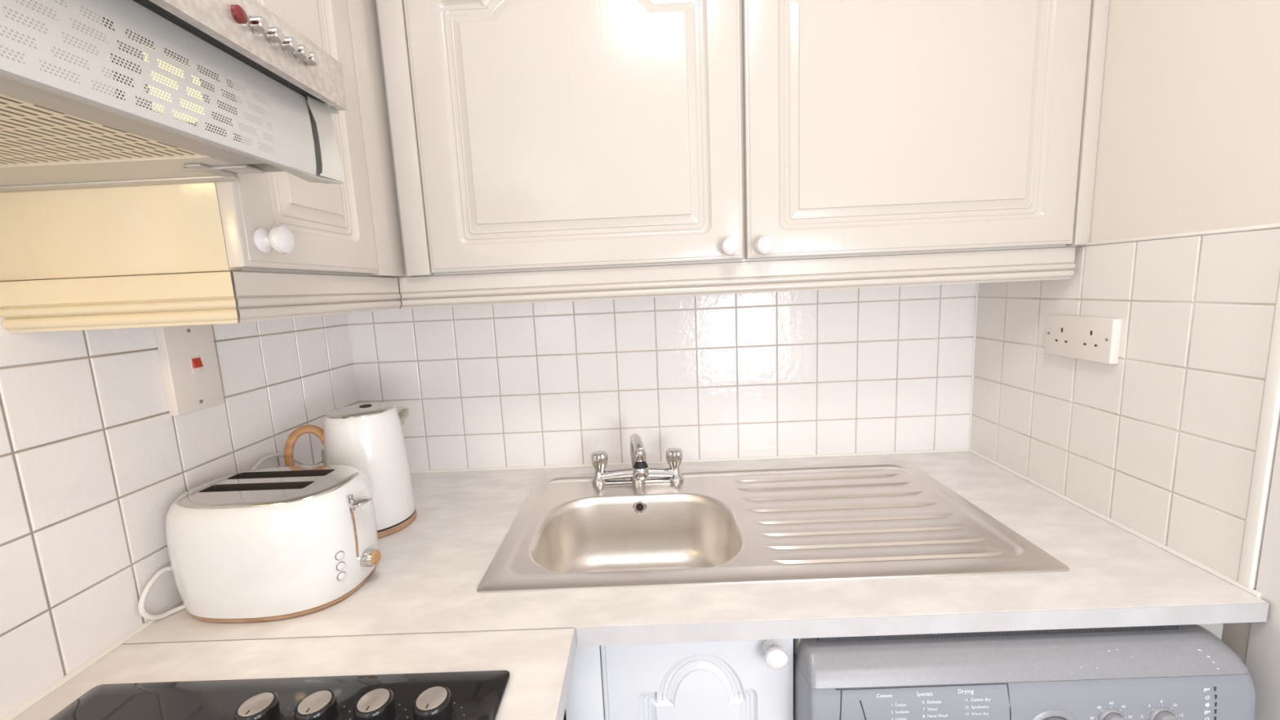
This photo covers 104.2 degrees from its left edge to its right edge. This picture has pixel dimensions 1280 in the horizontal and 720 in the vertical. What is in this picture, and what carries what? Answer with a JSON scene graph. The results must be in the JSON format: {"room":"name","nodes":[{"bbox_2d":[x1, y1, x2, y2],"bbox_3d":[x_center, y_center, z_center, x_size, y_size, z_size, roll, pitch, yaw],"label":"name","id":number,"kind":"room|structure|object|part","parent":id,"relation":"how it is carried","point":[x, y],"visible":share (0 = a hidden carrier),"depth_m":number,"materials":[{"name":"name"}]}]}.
{"room":"kitchen","nodes":[
{"label":"kitchen","id":0,"kind":"room"},
{"bbox_2d":[0,296,358,719],"bbox_3d":[-0.777,0.200,-0.031,0.109,2.400,2.600,-2,8,1],"label":"wall","id":1,"kind":"structure","parent":0,"point":[95,460],"depth_m":0.67,"materials":[{"name":"white tile"}]},
{"bbox_2d":[0,0,347,192],"bbox_3d":[-0.522,-0.197,0.230,0.444,0.121,0.634,-2,8,1],"label":"hood","id":2,"kind":"object","parent":1,"relation":"attached to","point":[94,94],"visible":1,"depth_m":0.39,"materials":[{"name":"grey metal"}]},
{"bbox_3d":[-0.374,-0.150,0.200,0.034,0.006,0.562,-2,8,1],"label":"rail","id":3,"kind":"part","parent":2,"relation":"part of","materials":[{"name":"grey metal"}]},
{"bbox_3d":[-0.389,-0.224,0.400,0.020,0.044,0.070,-2,8,1],"label":"bulb","id":4,"kind":"part","parent":2,"relation":"part of","materials":[{"name":"yellow"}]},
{"bbox_3d":[-0.343,-0.187,0.218,0.001,0.075,0.610,-2,8,1],"label":"plate","id":5,"kind":"part","parent":2,"relation":"part of","materials":[{"name":"grey metal"}]},
{"bbox_2d":[153,324,224,416],"bbox_3d":[-0.717,0.009,0.797,0.018,0.144,0.086,-2,8,1],"label":"switch","id":6,"kind":"object","parent":1,"relation":"attached to","point":[188,358],"visible":0.8,"depth_m":0.79,"materials":[{"name":"beige plastic"}]},
{"bbox_3d":[-0.711,0.008,0.799,0.001,0.028,0.018,-2,8,1],"label":"rocker frame","id":7,"kind":"part","parent":6,"relation":"part of","materials":[{"name":"beige plastic"}]},
{"bbox_2d":[0,0,417,281],"bbox_3d":[-0.584,-0.434,0.852,0.325,0.586,0.664,-2,8,1],"label":"upper cabinet","id":8,"kind":"object","parent":1,"relation":"attached to","point":[282,222],"visible":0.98,"depth_m":0.59,"materials":[{"name":"white wood"}]},
{"bbox_2d":[0,271,237,333],"bbox_3d":[-0.594,-0.066,0.574,0.274,0.058,0.022,-2,8,1],"label":"cabinet trim","id":9,"kind":"structure","parent":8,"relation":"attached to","point":[193,298],"depth_m":0.57,"materials":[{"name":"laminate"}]},
{"bbox_3d":[-0.614,-0.386,0.534,0.269,0.584,0.020,-2,8,1],"label":"panel","id":10,"kind":"part","parent":8,"relation":"part of","materials":[{"name":"beige laminate"}]},
{"bbox_3d":[-0.429,-0.142,0.588,0.034,0.033,0.033,-2,8,1],"label":"knob","id":11,"kind":"part","parent":8,"relation":"part of","materials":[{"name":"white ceramic"}]},
{"bbox_3d":[-0.467,-0.412,0.666,0.021,0.578,0.292,-2,8,1],"label":"door","id":12,"kind":"part","parent":8,"relation":"part of","materials":[{"name":"white wood"}]},
{"bbox_2d":[230,271,400,323],"bbox_3d":[-0.463,-0.099,0.760,0.022,0.058,0.401,-2,8,1],"label":"cabinet trim","id":13,"kind":"structure","parent":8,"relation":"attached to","point":[259,296],"depth_m":0.68,"materials":[{"name":"white wood"}]},
{"bbox_3d":[-0.468,-0.441,0.858,0.020,0.586,0.092,-2,8,1],"label":"corner post","id":14,"kind":"part","parent":8,"relation":"part of","materials":[{"name":"white wood"}]},
{"bbox_2d":[346,283,976,719],"bbox_3d":[0.054,-0.030,1.290,1.756,2.400,0.109,-2,8,1],"label":"wall","id":15,"kind":"structure","parent":0,"point":[873,371],"depth_m":1.25,"materials":[{"name":"white tile"}]},
{"bbox_2d":[376,0,1109,276],"bbox_3d":[0.181,-0.491,1.006,1.255,0.586,0.334,-2,8,1],"label":"upper cabinet","id":16,"kind":"object","parent":15,"relation":"attached to","point":[528,135],"visible":1,"depth_m":0.88,"materials":[{"name":"white wood"}]},
{"bbox_3d":[-0.112,-0.460,0.887,0.581,0.578,0.020,-2,8,1],"label":"door","id":17,"kind":"part","parent":16,"relation":"part of","materials":[{"name":"white wood"}]},
{"bbox_3d":[0.163,-0.204,0.896,0.032,0.032,0.033,-2,8,1],"label":"knob","id":18,"kind":"part","parent":16,"relation":"part of","materials":[{"name":"white ceramic"}]},
{"bbox_2d":[397,246,1075,308],"bbox_3d":[0.168,-0.154,0.943,1.282,0.058,0.022,-2,8,1],"label":"trim","id":19,"kind":"structure","parent":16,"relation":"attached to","point":[1040,264],"depth_m":0.94,"materials":[{"name":"white wood"}]},
{"bbox_3d":[0.224,-0.206,0.896,0.032,0.032,0.033,-2,8,1],"label":"knob","id":20,"kind":"part","parent":16,"relation":"part of","materials":[{"name":"white ceramic"}]},
{"bbox_3d":[0.482,-0.486,0.879,0.595,0.578,0.020,-2,8,1],"label":"door","id":21,"kind":"part","parent":16,"relation":"part of","materials":[{"name":"white wood"}]},
{"bbox_2d":[968,0,1279,663],"bbox_3d":[0.868,0.129,-0.052,0.109,2.400,2.600,-2,8,1],"label":"wall","id":22,"kind":"structure","parent":0,"point":[1157,444],"depth_m":0.78,"materials":[{"name":"white tile"}]},
{"bbox_2d":[1044,314,1122,364],"bbox_3d":[0.816,-0.042,0.924,0.017,0.078,0.144,-2,8,1],"label":"double socket","id":23,"kind":"object","parent":22,"relation":"attached to","point":[1093,339],"visible":1,"depth_m":0.91,"materials":[{"name":"beige plastic"}]},
{"bbox_2d":[1078,223,1279,246],"bbox_3d":[0.818,-0.192,0.776,0.006,0.005,0.308,-2,8,1],"label":"trim","id":24,"kind":"structure","parent":22,"relation":"attached to","point":[1273,225],"depth_m":0.74,"materials":[{"name":"white"}]},
{"bbox_2d":[1237,278,1279,588],"bbox_3d":[0.826,0.070,0.652,0.008,0.490,0.017,-2,8,1],"label":"trim","id":25,"kind":"structure","parent":22,"relation":"attached to","point":[1269,420],"depth_m":0.66,"materials":[{"name":"white wood"}]},
{"bbox_2d":[1244,426,1279,719],"bbox_3d":[0.843,0.621,0.017,0.005,1.410,1.394,-2,8,1],"label":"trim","id":26,"kind":"structure","parent":22,"relation":"attached to","point":[1263,654],"depth_m":0.66,"materials":[{"name":"white paint"}]},
{"bbox_3d":[0.101,1.383,0.187,1.756,0.080,2.700,-2,8,1],"label":"floor","id":27,"kind":"structure","parent":0,"visible":0},
{"bbox_2d":[565,638,793,719],"bbox_3d":[0.072,0.776,1.032,0.328,0.880,0.613,-2,8,1],"label":"base cabinet","id":28,"kind":"object","parent":27,"relation":"on","point":[748,679],"visible":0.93,"depth_m":0.71,"materials":[{"name":"white wood"}]},
{"bbox_2d":[123,450,1269,646],"bbox_3d":[0.065,0.323,0.977,1.543,0.028,0.619,-2,8,1],"label":"countertop","id":29,"kind":"structure","parent":28,"relation":"on","point":[427,576],"depth_m":0.72,"materials":[{"name":"stone"}]},
{"bbox_2d":[137,464,381,622],"bbox_3d":[-0.556,0.276,0.787,0.304,0.174,0.199,-2,8,1],"label":"toaster","id":30,"kind":"object","parent":29,"relation":"on","point":[279,542],"visible":1,"depth_m":0.71,"materials":[{"name":"white metal"}]},
{"bbox_3d":[-0.697,0.342,0.735,0.018,0.071,0.074,0,9,20],"label":"power cord","id":31,"kind":"part","parent":30,"relation":"part of","materials":[{"name":"white plastic"}]},
{"bbox_3d":[-0.421,0.216,0.752,0.033,0.024,0.034,-10,11,-41],"label":"lever","id":32,"kind":"part","parent":30,"relation":"part of","materials":[{"name":"silver metal"}]},
{"bbox_2d":[250,402,416,537],"bbox_3d":[-0.586,0.217,0.966,0.242,0.243,0.238,-2,8,1],"label":"kettle","id":33,"kind":"object","parent":29,"relation":"on","point":[367,437],"visible":0.7,"depth_m":0.94,"materials":[{"name":"white metal"}]},
{"bbox_3d":[-0.661,0.255,0.989,0.095,0.164,0.268,3,10,34],"label":"power cord","id":34,"kind":"part","parent":33,"relation":"part of","materials":[{"name":"white plastic"}]},
{"bbox_3d":[-0.620,0.200,0.940,0.079,0.159,0.017,-8,10,-31],"label":"handle","id":35,"kind":"part","parent":33,"relation":"part of","materials":[{"name":"brown wood"}]},
{"bbox_3d":[-0.546,0.097,0.974,0.116,0.008,0.116,-2,8,1],"label":"lid","id":36,"kind":"part","parent":33,"relation":"part of","materials":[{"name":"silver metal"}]},
{"bbox_3d":[-0.485,0.124,1.014,0.029,0.054,0.044,-8,10,-31],"label":"spout","id":37,"kind":"part","parent":33,"relation":"part of","materials":[{"name":"silver metal"}]},
{"bbox_2d":[591,433,684,485],"bbox_3d":[-0.009,0.231,1.118,0.218,0.127,0.135,-2,8,1],"label":"mixer tap","id":38,"kind":"object","parent":29,"relation":"on","point":[640,473],"visible":1,"depth_m":1.16,"materials":[{"name":"silver metal"}]},
{"bbox_3d":[-0.095,0.240,1.168,0.037,0.050,0.037,-6,9,-22],"label":"tap handle","id":39,"kind":"part","parent":38,"relation":"part of","materials":[{"name":"silver metal"}]},
{"bbox_3d":[-0.005,0.214,1.114,0.026,0.094,0.123,-3,8,-6],"label":"spout","id":40,"kind":"part","parent":38,"relation":"part of","materials":[{"name":"silver metal"}]},
{"bbox_3d":[0.080,0.232,1.166,0.037,0.050,0.037,-6,9,-22],"label":"tap handle","id":41,"kind":"part","parent":38,"relation":"part of","materials":[{"name":"silver metal"}]},
{"bbox_2d":[476,461,1069,593],"bbox_3d":[0.203,0.379,0.997,0.901,0.162,0.473,-2,8,1],"label":"sink","id":42,"kind":"object","parent":29,"relation":"in","point":[872,523],"visible":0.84,"depth_m":0.98,"materials":[{"name":"silver metal"}]},
{"bbox_3d":[-0.003,0.395,0.961,0.388,0.153,0.304,-2,8,1],"label":"bowl","id":43,"kind":"part","parent":42,"relation":"part of","materials":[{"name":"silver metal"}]},
{"bbox_3d":[0.185,0.405,0.683,0.031,0.031,0.032,-2,8,1],"label":"knob","id":44,"kind":"part","parent":28,"relation":"part of","materials":[{"name":"white ceramic"}]},
{"bbox_2d":[793,623,1255,719],"bbox_3d":[0.537,0.752,0.991,0.598,0.858,0.640,-2,8,1],"label":"washing machine","id":45,"kind":"object","parent":27,"relation":"on","point":[1183,672],"visible":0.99,"depth_m":0.65,"materials":[{"name":"grey metal"}]},
{"bbox_3d":[0.520,0.461,0.681,0.598,0.094,0.069,-2,8,1],"label":"control panel","id":46,"kind":"part","parent":45,"relation":"part of","materials":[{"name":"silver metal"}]},
{"bbox_3d":[-0.377,0.920,0.185,0.629,0.880,1.105,-2,8,1],"label":"base cabinet","id":47,"kind":"object","parent":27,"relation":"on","visible":0},
{"bbox_2d":[12,627,576,719],"bbox_3d":[-0.401,0.469,0.120,0.623,0.028,1.125,-2,8,1],"label":"countertop","id":48,"kind":"structure","parent":47,"relation":"on","point":[540,663],"depth_m":0.63,"materials":[{"name":"stone"}]},
{"bbox_2d":[48,670,510,719],"bbox_3d":[-0.407,0.404,0.337,0.502,0.038,0.523,-2,8,1],"label":"cooktop","id":49,"kind":"object","parent":48,"relation":"in","point":[468,695],"visible":1,"depth_m":0.56,"materials":[{"name":"black ceramic"}]},
{"bbox_3d":[-0.400,0.375,0.522,0.042,0.031,0.042,-2,8,1],"label":"control knob","id":50,"kind":"part","parent":49,"relation":"part of","materials":[{"name":"black plastic"}]},
{"bbox_3d":[-0.338,0.372,0.521,0.042,0.031,0.042,-2,8,1],"label":"control knob","id":51,"kind":"part","parent":49,"relation":"part of","materials":[{"name":"black plastic"}]},
{"bbox_3d":[-0.277,0.369,0.520,0.042,0.031,0.042,-2,8,1],"label":"control knob","id":52,"kind":"part","parent":49,"relation":"part of","materials":[{"name":"black plastic"}]},
{"bbox_3d":[-0.216,0.367,0.519,0.042,0.031,0.042,-2,8,1],"label":"control knob","id":53,"kind":"part","parent":49,"relation":"part of","materials":[{"name":"black plastic"}]}
]}

